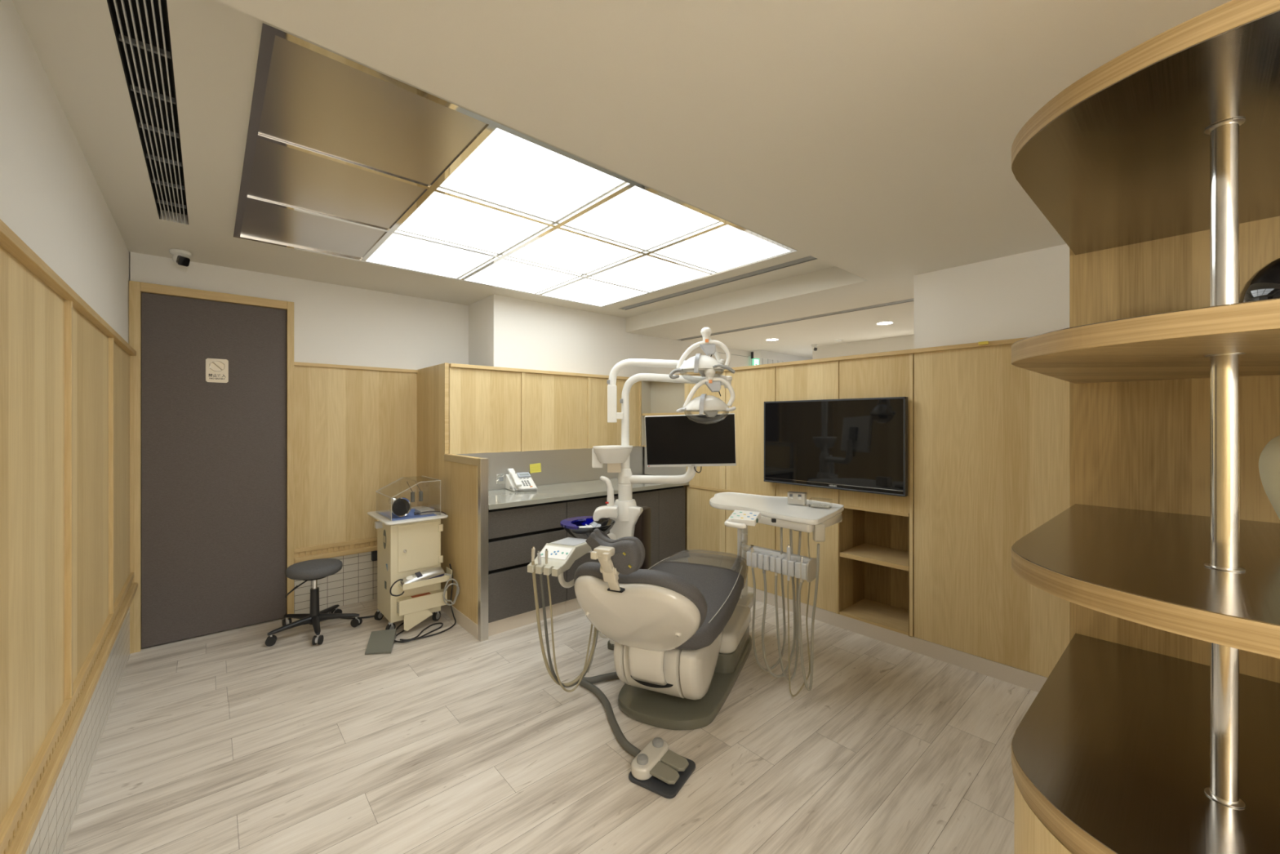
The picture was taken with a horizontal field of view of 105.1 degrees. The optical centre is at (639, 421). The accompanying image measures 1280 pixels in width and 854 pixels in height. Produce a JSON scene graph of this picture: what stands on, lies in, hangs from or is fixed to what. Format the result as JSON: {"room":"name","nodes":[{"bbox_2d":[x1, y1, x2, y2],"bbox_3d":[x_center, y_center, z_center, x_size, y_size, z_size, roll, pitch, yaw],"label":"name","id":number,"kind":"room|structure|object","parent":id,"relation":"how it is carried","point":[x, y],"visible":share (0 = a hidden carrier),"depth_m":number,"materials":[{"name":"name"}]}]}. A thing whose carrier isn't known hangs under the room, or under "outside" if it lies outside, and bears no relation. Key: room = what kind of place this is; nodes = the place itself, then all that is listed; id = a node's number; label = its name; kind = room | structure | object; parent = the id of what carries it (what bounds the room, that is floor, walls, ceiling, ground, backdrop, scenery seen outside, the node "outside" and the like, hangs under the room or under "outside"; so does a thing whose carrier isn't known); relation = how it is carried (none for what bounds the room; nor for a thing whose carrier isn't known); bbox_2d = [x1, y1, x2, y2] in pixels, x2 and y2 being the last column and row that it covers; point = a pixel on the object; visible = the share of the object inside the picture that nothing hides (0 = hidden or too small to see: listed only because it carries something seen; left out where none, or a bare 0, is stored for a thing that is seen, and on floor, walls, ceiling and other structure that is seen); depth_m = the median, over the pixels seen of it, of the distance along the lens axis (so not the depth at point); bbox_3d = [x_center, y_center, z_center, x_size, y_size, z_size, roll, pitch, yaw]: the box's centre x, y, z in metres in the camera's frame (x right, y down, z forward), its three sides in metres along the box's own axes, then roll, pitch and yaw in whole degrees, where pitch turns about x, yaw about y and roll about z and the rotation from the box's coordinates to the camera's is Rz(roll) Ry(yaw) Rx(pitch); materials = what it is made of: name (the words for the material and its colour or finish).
{"room":"dental clinic","nodes":[
{"label":"dental clinic","id":0,"kind":"room"},
{"bbox_2d":[0,0,137,853],"bbox_3d":[-1.185,0.155,0.722,0.186,2.490,6.250,0,0,-41],"label":"wall","id":1,"kind":"structure","parent":0,"point":[68,590],"depth_m":1.50,"materials":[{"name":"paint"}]},
{"bbox_2d":[129,251,468,613],"bbox_3d":[-2.349,0.160,3.714,2.095,2.480,0.191,0,0,-41],"label":"wall","id":2,"kind":"structure","parent":0,"point":[359,353],"depth_m":3.73,"materials":[{"name":"paint"}]},
{"bbox_2d":[128,280,293,653],"bbox_3d":[-2.798,0.277,3.252,0.818,2.247,0.090,0,0,-41],"label":"trim","id":3,"kind":"structure","parent":2,"relation":"attached to","point":[135,293],"depth_m":2.98,"materials":[{"name":"brown wood"}]},
{"bbox_2d":[141,292,286,648],"bbox_3d":[-2.795,0.301,3.256,0.724,2.182,0.038,0,0,-41],"label":"door","id":4,"kind":"structure","parent":2,"relation":"in","point":[214,454],"depth_m":3.21,"materials":[{"name":"wood"}]},
{"bbox_2d":[205,358,228,382],"bbox_3d":[-2.788,-0.334,3.233,0.113,0.156,0.005,0,0,-41],"label":"no entry sign","id":5,"kind":"object","parent":4,"relation":"attached to","point":[216,370],"visible":1,"depth_m":3.23,"materials":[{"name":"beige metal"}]},
{"bbox_2d":[140,282,287,310],"bbox_3d":[-2.794,-0.820,3.256,0.728,0.055,0.090,0,0,-41],"label":"trim","id":6,"kind":"structure","parent":2,"relation":"attached to","point":[145,287],"depth_m":3.20,"materials":[{"name":"brown wood"}]},
{"bbox_2d":[371,550,377,560],"bbox_3d":[-2.073,1.052,3.847,0.055,0.075,0.044,0,0,-41],"label":"plug adapter","id":7,"kind":"object","parent":2,"relation":"attached to","point":[374,553],"visible":0.56,"depth_m":3.82,"materials":[{"name":"plastic"}]},
{"bbox_2d":[12,0,834,318],"bbox_3d":[-0.939,-1.060,3.051,3.635,0.060,3.080,0,0,-41],"label":"ceiling","id":8,"kind":"structure","parent":0,"point":[215,44],"depth_m":1.87,"materials":[{"name":"paint"}]},
{"bbox_2d":[106,0,188,224],"bbox_3d":[-1.714,-1.060,1.747,0.110,0.057,2.107,0,0,-41],"label":"ceiling vent","id":9,"kind":"object","parent":8,"relation":"in","point":[141,28],"visible":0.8,"depth_m":1.56,"materials":[{"name":"grey plastic"}]},
{"bbox_2d":[168,248,191,266],"bbox_3d":[-2.790,-0.985,2.977,0.104,0.090,0.109,0,0,-41],"label":"security camera","id":10,"kind":"object","parent":8,"relation":"attached to","point":[180,257],"visible":1,"depth_m":2.95,"materials":[{"name":"white plastic"}]},
{"bbox_2d":[233,20,797,307],"bbox_3d":[-0.648,-1.020,2.799,2.520,0.020,1.927,0,0,-41],"label":"ceiling light panel","id":11,"kind":"object","parent":8,"relation":"attached to","point":[343,154],"visible":0.98,"depth_m":2.25,"materials":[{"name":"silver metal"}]},
{"bbox_2d":[368,233,493,276],"bbox_3d":[-1.309,-1.028,3.072,0.578,0.003,0.590,0,0,-41],"label":"diffuser","id":12,"kind":"object","parent":11,"relation":"attached to","point":[397,251],"depth_m":3.07,"materials":[{"name":"white plastic"}]},
{"bbox_2d":[397,191,547,253],"bbox_3d":[-0.885,-1.028,2.591,0.578,0.003,0.590,0,0,-41],"label":"diffuser","id":13,"kind":"object","parent":11,"relation":"attached to","point":[442,216],"depth_m":2.58,"materials":[{"name":"white plastic"}]},
{"bbox_2d":[467,258,577,292],"bbox_3d":[-0.837,-1.028,3.489,0.578,0.003,0.590,0,0,-41],"label":"diffuser","id":14,"kind":"object","parent":11,"relation":"attached to","point":[504,273],"depth_m":3.51,"materials":[{"name":"white plastic"}]},
{"bbox_2d":[440,128,624,222],"bbox_3d":[-0.460,-1.028,2.109,0.578,0.003,0.590,0,0,-41],"label":"diffuser","id":15,"kind":"object","parent":11,"relation":"attached to","point":[508,168],"depth_m":2.09,"materials":[{"name":"white plastic"}]},
{"bbox_2d":[508,228,637,274],"bbox_3d":[-0.412,-1.028,3.007,0.578,0.003,0.590,0,0,-41],"label":"diffuser","id":16,"kind":"object","parent":11,"relation":"attached to","point":[564,250],"depth_m":3.01,"materials":[{"name":"white plastic"}]},
{"bbox_2d":[546,278,643,304],"bbox_3d":[-0.364,-1.028,3.905,0.578,0.003,0.590,0,0,-41],"label":"diffuser","id":17,"kind":"object","parent":11,"relation":"attached to","point":[584,291],"depth_m":3.93,"materials":[{"name":"white plastic"}]},
{"bbox_2d":[564,186,718,249],"bbox_3d":[0.013,-1.028,2.525,0.578,0.003,0.590,0,0,-41],"label":"diffuser","id":18,"kind":"object","parent":11,"relation":"attached to","point":[642,217],"depth_m":2.51,"materials":[{"name":"white plastic"}]},
{"bbox_2d":[593,255,705,289],"bbox_3d":[0.061,-1.028,3.424,0.578,0.003,0.590,0,0,-41],"label":"diffuser","id":19,"kind":"object","parent":11,"relation":"attached to","point":[645,272],"depth_m":3.43,"materials":[{"name":"white plastic"}]},
{"bbox_2d":[654,224,786,271],"bbox_3d":[0.485,-1.028,2.942,0.578,0.003,0.590,0,0,-41],"label":"diffuser","id":20,"kind":"object","parent":11,"relation":"attached to","point":[726,247],"depth_m":2.94,"materials":[{"name":"white plastic"}]},
{"bbox_2d":[619,255,817,310],"bbox_3d":[0.529,-1.060,3.725,0.090,0.057,2.110,0,0,-41],"label":"ceiling vent","id":21,"kind":"object","parent":8,"relation":"in","point":[810,258],"visible":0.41,"depth_m":3.61,"materials":[{"name":"grey plastic"}]},
{"bbox_2d":[417,362,448,612],"bbox_3d":[-1.631,0.486,3.838,0.033,1.828,0.644,0,0,-41],"label":"wall panel","id":22,"kind":"object","parent":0,"point":[433,382],"visible":0.52,"depth_m":3.76,"materials":[{"name":"brown wood"}]},
{"bbox_2d":[444,453,488,641],"bbox_3d":[-1.205,0.819,3.369,0.053,1.162,0.642,0,0,-41],"label":"wall partition","id":23,"kind":"structure","parent":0,"point":[465,477],"depth_m":3.28,"materials":[{"name":"brown wood"}]},
{"bbox_2d":[62,598,1038,853],"bbox_3d":[1.579,1.401,3.086,7.450,0.002,6.256,0,0,-41],"label":"floor","id":24,"kind":"structure","parent":0,"point":[450,741],"depth_m":2.07,"materials":[{"name":"grey wood"}]},
{"bbox_2d":[265,558,362,646],"bbox_3d":[-2.159,1.173,3.252,0.531,0.453,0.516,0,0,-41],"label":"stool","id":25,"kind":"object","parent":24,"relation":"on","point":[313,570],"visible":1,"depth_m":3.23,"materials":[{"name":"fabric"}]},
{"bbox_2d":[328,611,374,618],"bbox_3d":[-2.068,1.381,3.547,0.467,0.034,0.173,0,0,11],"label":"cable","id":26,"kind":"object","parent":24,"relation":"on","point":[369,616],"visible":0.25,"depth_m":3.47,"materials":[{"name":"black rubber"}]},
{"bbox_2d":[364,622,443,654],"bbox_3d":[-1.559,1.370,3.201,0.310,0.057,0.555,0,0,22],"label":"foot pedal","id":27,"kind":"object","parent":24,"relation":"on","point":[380,642],"visible":0.84,"depth_m":3.07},
{"bbox_2d":[367,506,452,631],"bbox_3d":[-1.640,1.029,3.466,0.402,0.742,0.590,0,0,-41],"label":"equipment cart","id":28,"kind":"object","parent":24,"relation":"on","point":[406,548],"visible":0.91,"depth_m":3.31,"materials":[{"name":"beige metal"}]},
{"bbox_2d":[389,578,404,596],"bbox_3d":[-1.566,1.071,3.154,0.089,0.102,0.044,0,0,-41],"label":"cable","id":29,"kind":"object","parent":28,"relation":"hanging from","point":[391,593],"visible":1,"depth_m":3.13,"materials":[{"name":"black rubber"}]},
{"bbox_2d":[391,508,435,520],"bbox_3d":[-1.648,0.656,3.470,0.285,0.002,0.375,0,0,-41],"label":"cloth","id":30,"kind":"object","parent":28,"relation":"on","point":[411,515],"visible":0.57,"depth_m":3.38,"materials":[{"name":"blue fabric"}]},
{"bbox_2d":[391,496,411,517],"bbox_3d":[-1.656,0.584,3.372,0.135,0.136,0.125,0,0,-41],"label":"reflector","id":31,"kind":"object","parent":30,"relation":"on","point":[401,506],"visible":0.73,"depth_m":3.34,"materials":[{"name":"black plastic"}]},
{"bbox_2d":[376,475,440,520],"bbox_3d":[-1.648,0.535,3.479,0.321,0.243,0.404,0,0,-41],"label":"case","id":32,"kind":"object","parent":30,"relation":"on","point":[431,487],"visible":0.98,"depth_m":3.47,"materials":[{"name":"clear plastic"}]},
{"bbox_2d":[406,481,422,502],"bbox_3d":[-1.594,0.497,3.474,0.105,0.146,0.026,0,0,-41],"label":"probe","id":33,"kind":"object","parent":32,"relation":"hanging from","point":[412,493],"visible":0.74,"depth_m":3.47,"materials":[{"name":"grey plastic"}]},
{"bbox_2d":[414,506,434,515],"bbox_3d":[-1.535,0.640,3.493,0.095,0.030,0.130,0,0,-41],"label":"tray","id":34,"kind":"object","parent":30,"relation":"on","point":[426,508],"visible":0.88,"depth_m":3.46,"materials":[{"name":"white plastic"}]},
{"bbox_2d":[413,511,446,515],"bbox_3d":[-1.464,0.642,3.426,0.216,0.025,0.042,0,0,-12],"label":"cable","id":35,"kind":"object","parent":30,"relation":"on","point":[415,513],"visible":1,"depth_m":3.42,"materials":[{"name":"black rubber"}]},
{"bbox_2d":[400,566,444,585],"bbox_3d":[-1.459,1.044,3.295,0.271,0.079,0.083,0,0,-44],"label":"control device","id":36,"kind":"object","parent":28,"relation":"on","point":[438,571],"visible":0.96,"depth_m":3.28,"materials":[{"name":"silver plastic"}]},
{"bbox_2d":[398,566,452,590],"bbox_3d":[-1.448,1.060,3.313,0.317,0.070,0.106,0,0,-41],"label":"shelf","id":37,"kind":"object","parent":28,"relation":"attached to","point":[444,578],"depth_m":3.28,"materials":[{"name":"beige metal"}]},
{"bbox_2d":[443,573,459,605],"bbox_3d":[-1.296,1.149,3.353,0.106,0.217,0.058,0,0,-36],"label":"cable","id":38,"kind":"object","parent":28,"relation":"hanging from","point":[451,578],"visible":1,"depth_m":3.34,"materials":[{"name":"grey rubber"}]},
{"bbox_2d":[400,563,456,640],"bbox_3d":[-1.376,1.199,3.256,0.131,0.400,0.388,0,0,32],"label":"power cable","id":39,"kind":"object","parent":24,"relation":"on","point":[450,563],"visible":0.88,"depth_m":3.34,"materials":[{"name":"black rubber"}]},
{"bbox_2d":[488,500,566,635],"bbox_3d":[-0.950,0.985,3.582,0.607,0.830,0.570,0,0,-41],"label":"base cabinet","id":40,"kind":"object","parent":24,"relation":"on","point":[513,531],"visible":0.47,"depth_m":3.32,"materials":[{"name":"grey laminate"}]},
{"bbox_2d":[488,474,688,510],"bbox_3d":[-0.359,0.551,4.088,2.166,0.033,0.625,0,0,-41],"label":"countertop","id":41,"kind":"structure","parent":40,"relation":"on","point":[501,498],"depth_m":3.67,"materials":[{"name":"white stone"}]},
{"bbox_2d":[505,468,537,491],"bbox_3d":[-0.919,0.453,3.821,0.200,0.161,0.268,0,0,-33],"label":"telephone","id":42,"kind":"object","parent":41,"relation":"on","point":[518,482],"visible":1,"depth_m":3.82,"materials":[{"name":"white plastic"}]},
{"bbox_2d":[564,493,617,613],"bbox_3d":[-0.498,0.985,3.980,0.594,0.830,0.570,0,0,-41],"label":"base cabinet","id":43,"kind":"object","parent":24,"relation":"on","point":[581,507],"visible":0.17,"depth_m":3.64,"materials":[{"name":"grey laminate"}]},
{"bbox_2d":[560,404,650,649],"bbox_3d":[-0.183,0.650,2.960,0.630,1.500,0.327,0,0,-41],"label":"dental cuspidor unit","id":44,"kind":"object","parent":24,"relation":"on","point":[627,518],"visible":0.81,"depth_m":2.97,"materials":[{"name":"white plastic"}]},
{"bbox_2d":[527,537,608,692],"bbox_3d":[-0.317,0.988,2.661,0.264,0.734,0.674,0,0,36],"label":"console","id":45,"kind":"object","parent":44,"relation":"attached to","point":[557,557],"visible":0.81,"depth_m":2.44,"materials":[{"name":"plastic"}]},
{"bbox_2d":[549,537,591,559],"bbox_3d":[-0.368,0.677,2.633,0.175,0.071,0.213,0,0,24],"label":"control panel","id":46,"kind":"object","parent":45,"relation":"on","point":[562,548],"depth_m":2.54,"materials":[{"name":"grey plastic"}]},
{"bbox_2d":[563,517,615,538],"bbox_3d":[-0.302,0.642,2.860,0.316,0.108,0.316,0,0,-41],"label":"bowl","id":47,"kind":"object","parent":44,"relation":"on","point":[578,527],"depth_m":2.87,"materials":[{"name":"blue glass"}]},
{"bbox_2d":[587,533,616,552],"bbox_3d":[-0.239,0.715,2.931,0.260,0.086,0.094,0,0,-41],"label":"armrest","id":48,"kind":"object","parent":44,"relation":"on","point":[612,535],"depth_m":2.98,"materials":[{"name":"white plastic"}]},
{"bbox_2d":[591,444,632,467],"bbox_3d":[-0.165,0.219,3.000,0.268,0.133,0.201,0,0,-41],"label":"tray","id":49,"kind":"object","parent":44,"relation":"on","point":[615,455],"depth_m":2.94,"materials":[{"name":"white plastic"}]},
{"bbox_2d":[607,327,735,422],"bbox_3d":[0.150,-0.256,2.807,0.787,0.528,0.289,0,0,16],"label":"lamp","id":50,"kind":"object","parent":44,"relation":"attached to","point":[697,363],"visible":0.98,"depth_m":2.73,"materials":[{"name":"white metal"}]},
{"bbox_2d":[607,385,617,422],"bbox_3d":[-0.170,-0.106,3.000,0.056,0.227,0.048,0,0,0],"label":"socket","id":51,"kind":"object","parent":50,"relation":"attached to","point":[611,389],"depth_m":2.98,"materials":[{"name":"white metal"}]},
{"bbox_2d":[617,413,736,484],"bbox_3d":[0.197,0.170,2.888,0.721,0.432,0.164,0,0,18],"label":"monitor","id":52,"kind":"object","parent":44,"relation":"attached to","point":[673,440],"visible":0.99,"depth_m":2.84,"materials":[{"name":"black plastic"}]},
{"bbox_2d":[619,368,735,424],"bbox_3d":[0.185,-0.138,2.777,0.725,0.309,0.347,0,0,19],"label":"lamp","id":53,"kind":"object","parent":44,"relation":"attached to","point":[709,405],"visible":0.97,"depth_m":2.65,"materials":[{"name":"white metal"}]},
{"bbox_2d":[579,671,695,798],"bbox_3d":[-0.043,1.358,2.250,0.276,0.084,0.922,0,0,-24],"label":"foot pedal","id":54,"kind":"object","parent":24,"relation":"on","point":[655,767],"visible":0.95,"depth_m":1.94,"materials":[{"name":"plastic"}]},
{"bbox_2d":[632,485,685,568],"bbox_3d":[-0.027,0.985,4.395,0.657,0.830,0.570,0,0,-41],"label":"base cabinet","id":55,"kind":"object","parent":24,"relation":"on","point":[667,505],"visible":0.34,"depth_m":4.24,"materials":[{"name":"grey laminate"}]},
{"bbox_2d":[573,528,751,729],"bbox_3d":[0.186,0.911,2.506,0.606,0.977,1.592,0,0,24],"label":"dental chair","id":56,"kind":"object","parent":24,"relation":"on","point":[677,628],"visible":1,"depth_m":2.18,"materials":[{"name":"beige plastic"}]},
{"bbox_2d":[607,586,625,592],"bbox_3d":[-0.088,0.659,1.929,0.064,0.008,0.058,0,0,24],"label":"socket","id":57,"kind":"object","parent":56,"relation":"attached to","point":[611,589],"depth_m":1.90,"materials":[{"name":"black plastic"}]},
{"bbox_2d":[592,528,644,572],"bbox_3d":[-0.080,0.500,1.892,0.217,0.160,0.059,0,0,24],"label":"cushion","id":58,"kind":"object","parent":56,"relation":"on","point":[599,535],"depth_m":1.85,"materials":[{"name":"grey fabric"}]},
{"bbox_2d":[573,561,706,630],"bbox_3d":[0.018,0.800,2.093,0.583,0.437,0.380,0,0,24],"label":"backrest cushion","id":59,"kind":"object","parent":56,"relation":"on","point":[673,603],"depth_m":1.92,"materials":[{"name":"white plastic"}]},
{"bbox_2d":[650,552,746,649],"bbox_3d":[0.256,0.934,2.697,0.580,0.177,1.105,0,0,24],"label":"seat cushion","id":60,"kind":"object","parent":56,"relation":"on","point":[721,580],"depth_m":2.65,"materials":[{"name":"grey fabric"}]},
{"bbox_2d":[709,492,844,696],"bbox_3d":[0.624,0.913,2.760,0.929,0.945,0.907,0,0,-41],"label":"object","id":61,"kind":"object","parent":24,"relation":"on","point":[749,509],"visible":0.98,"depth_m":2.57,"materials":[{"name":"white plastic"}]},
{"bbox_2d":[786,491,806,505],"bbox_3d":[0.908,0.445,2.833,0.098,0.066,0.060,0,0,31],"label":"box","id":62,"kind":"object","parent":61,"relation":"on","point":[793,497],"visible":1,"depth_m":2.81,"materials":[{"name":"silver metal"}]},
{"bbox_2d":[808,497,832,508],"bbox_3d":[1.010,0.456,2.741,0.112,0.044,0.080,0,0,31],"label":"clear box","id":63,"kind":"object","parent":61,"relation":"on","point":[814,504],"visible":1,"depth_m":2.73,"materials":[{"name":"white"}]},
{"bbox_2d":[810,505,831,508],"bbox_3d":[1.008,0.474,2.739,0.096,0.005,0.067,0,0,31],"label":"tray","id":64,"kind":"object","parent":63,"relation":"on","point":[815,506],"depth_m":2.71,"materials":[{"name":"white plastic"}]},
{"bbox_2d":[1011,0,1279,853],"bbox_3d":[1.288,0.435,0.762,1.012,1.930,1.060,0,0,-41],"label":"display shelf","id":65,"kind":"object","parent":24,"relation":"on","point":[1155,729],"visible":1,"depth_m":0.90,"materials":[{"name":"brown wood"}]},
{"bbox_2d":[1239,257,1279,302],"bbox_3d":[1.303,-0.240,0.947,0.196,0.193,0.188,0,0,-41],"label":"ornament","id":66,"kind":"object","parent":65,"relation":"on","point":[1264,284],"visible":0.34,"depth_m":0.96,"materials":[{"name":"black plastic"}]},
{"bbox_2d":[1258,435,1279,519],"bbox_3d":[1.292,0.124,0.930,0.147,0.242,0.147,0,0,-41],"label":"ceramic vase","id":67,"kind":"object","parent":65,"relation":"on","point":[1269,457],"visible":1,"depth_m":0.95,"materials":[{"name":"beige ceramic"}]},
{"bbox_2d":[468,294,812,490],"bbox_3d":[0.549,0.160,5.949,5.210,2.480,0.660,0,0,-41],"label":"wall","id":68,"kind":"structure","parent":0,"point":[504,331],"depth_m":4.42,"materials":[{"name":"paint"}]},
{"bbox_2d":[448,363,641,453],"bbox_3d":[-0.733,-0.088,4.274,1.884,0.676,0.147,0,0,-41],"label":"upper cabinet","id":69,"kind":"object","parent":68,"relation":"attached to","point":[492,409],"visible":0.8,"depth_m":4.05,"materials":[{"name":"brown wood"}]},
{"bbox_2d":[215,0,1231,358],"bbox_3d":[1.757,-0.990,2.881,7.455,0.201,5.600,0,0,-41],"label":"ceiling","id":70,"kind":"structure","parent":0,"point":[872,140],"depth_m":1.35,"materials":[{"name":"paint"}]},
{"bbox_2d":[751,351,759,365],"bbox_3d":[1.472,-0.751,6.246,0.114,0.263,0.036,0,0,-20],"label":"exit sign","id":71,"kind":"object","parent":70,"relation":"hanging from","point":[755,356],"visible":0.75,"depth_m":6.23,"materials":[{"name":"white plastic"}]},
{"bbox_2d":[764,338,779,341],"bbox_3d":[1.443,-0.888,5.350,0.152,0.002,0.152,0,0,-41],"label":"recessed light","id":72,"kind":"object","parent":70,"relation":"in","point":[767,340],"visible":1,"depth_m":5.36,"materials":[{"name":"white plastic"}]},
{"bbox_2d":[678,298,913,340],"bbox_3d":[1.863,-0.918,3.751,0.095,0.057,4.365,0,0,-41],"label":"ceiling vent","id":73,"kind":"object","parent":70,"relation":"in","point":[908,300],"visible":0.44,"depth_m":4.21,"materials":[{"name":"grey plastic"}]},
{"bbox_2d":[811,344,817,351],"bbox_3d":[2.025,-0.852,5.688,0.068,0.074,0.071,0,0,-41],"label":"security camera","id":74,"kind":"object","parent":70,"relation":"attached to","point":[814,346],"visible":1,"depth_m":5.67,"materials":[{"name":"white plastic"}]},
{"bbox_2d":[875,321,893,324],"bbox_3d":[2.222,-0.888,4.451,0.152,0.002,0.152,0,0,-41],"label":"recessed light","id":75,"kind":"object","parent":70,"relation":"in","point":[882,322],"visible":1,"depth_m":4.45,"materials":[{"name":"white plastic"}]},
{"bbox_2d":[641,244,1069,677],"bbox_3d":[1.905,0.256,2.992,0.426,2.289,5.570,0,0,-41],"label":"wall","id":76,"kind":"structure","parent":0,"point":[988,435],"depth_m":2.85,"materials":[{"name":"brown wood"}]},
{"bbox_2d":[455,445,643,490],"bbox_3d":[-0.681,0.390,4.237,1.880,0.288,0.022,0,0,-41],"label":"backsplash","id":77,"kind":"structure","parent":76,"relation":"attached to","point":[566,465],"depth_m":4.18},
{"bbox_2d":[496,473,505,484],"bbox_3d":[-1.093,0.455,3.853,0.075,0.080,0.008,0,0,-41],"label":"wall socket","id":78,"kind":"object","parent":77,"relation":"attached to","point":[500,478],"visible":1,"depth_m":3.85,"materials":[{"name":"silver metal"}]},
{"bbox_2d":[498,476,503,480],"bbox_3d":[-1.091,0.454,3.851,0.037,0.033,0.004,0,0,-41],"label":"outlet","id":79,"kind":"object","parent":78,"relation":"attached to","point":[500,478],"depth_m":3.85,"materials":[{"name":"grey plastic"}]},
{"bbox_2d":[529,462,541,473],"bbox_3d":[-0.864,0.387,4.054,0.103,0.078,0.008,0,0,-41],"label":"sticky note","id":80,"kind":"object","parent":77,"relation":"attached to","point":[534,468],"visible":1,"depth_m":4.05,"materials":[{"name":"yellow paper"}]},
{"bbox_2d":[641,412,684,415],"bbox_3d":[0.318,-0.067,4.738,0.298,0.023,0.590,0,0,-41],"label":"niche shelf","id":81,"kind":"object","parent":76,"relation":"attached to","point":[642,413],"depth_m":4.68,"materials":[{"name":"brown wood"}]},
{"bbox_2d":[763,396,907,496],"bbox_3d":[1.291,0.153,3.349,0.073,0.603,1.002,0,0,-41],"label":"television","id":82,"kind":"object","parent":76,"relation":"attached to","point":[860,445],"visible":1,"depth_m":3.26,"materials":[{"name":"black plastic"}]},
{"bbox_2d":[840,543,908,571],"bbox_3d":[1.645,0.906,3.294,0.376,0.028,0.440,0,0,-41],"label":"niche shelf","id":83,"kind":"object","parent":76,"relation":"attached to","point":[883,554],"depth_m":3.30,"materials":[{"name":"brown wood"}]},
{"bbox_2d":[747,586,1047,692],"bbox_3d":[1.986,1.356,2.630,0.023,0.088,4.720,0,0,-41],"label":"baseboard","id":84,"kind":"structure","parent":76,"relation":"attached to","point":[1031,681],"depth_m":2.94,"materials":[{"name":"beige wood"}]},
{"bbox_2d":[977,341,988,345],"bbox_3d":[1.881,-0.428,2.685,0.016,0.016,0.044,0,0,-41],"label":"brass catch","id":85,"kind":"object","parent":76,"relation":"attached to","point":[981,342],"visible":1,"depth_m":2.68,"materials":[{"name":"gold metal"}]},
{"bbox_2d":[812,334,913,359],"bbox_3d":[3.877,0.200,4.350,0.130,2.400,5.000,0,0,-41],"label":"wall","id":86,"kind":"structure","parent":0,"point":[904,342],"depth_m":5.68,"materials":[{"name":"paint"}]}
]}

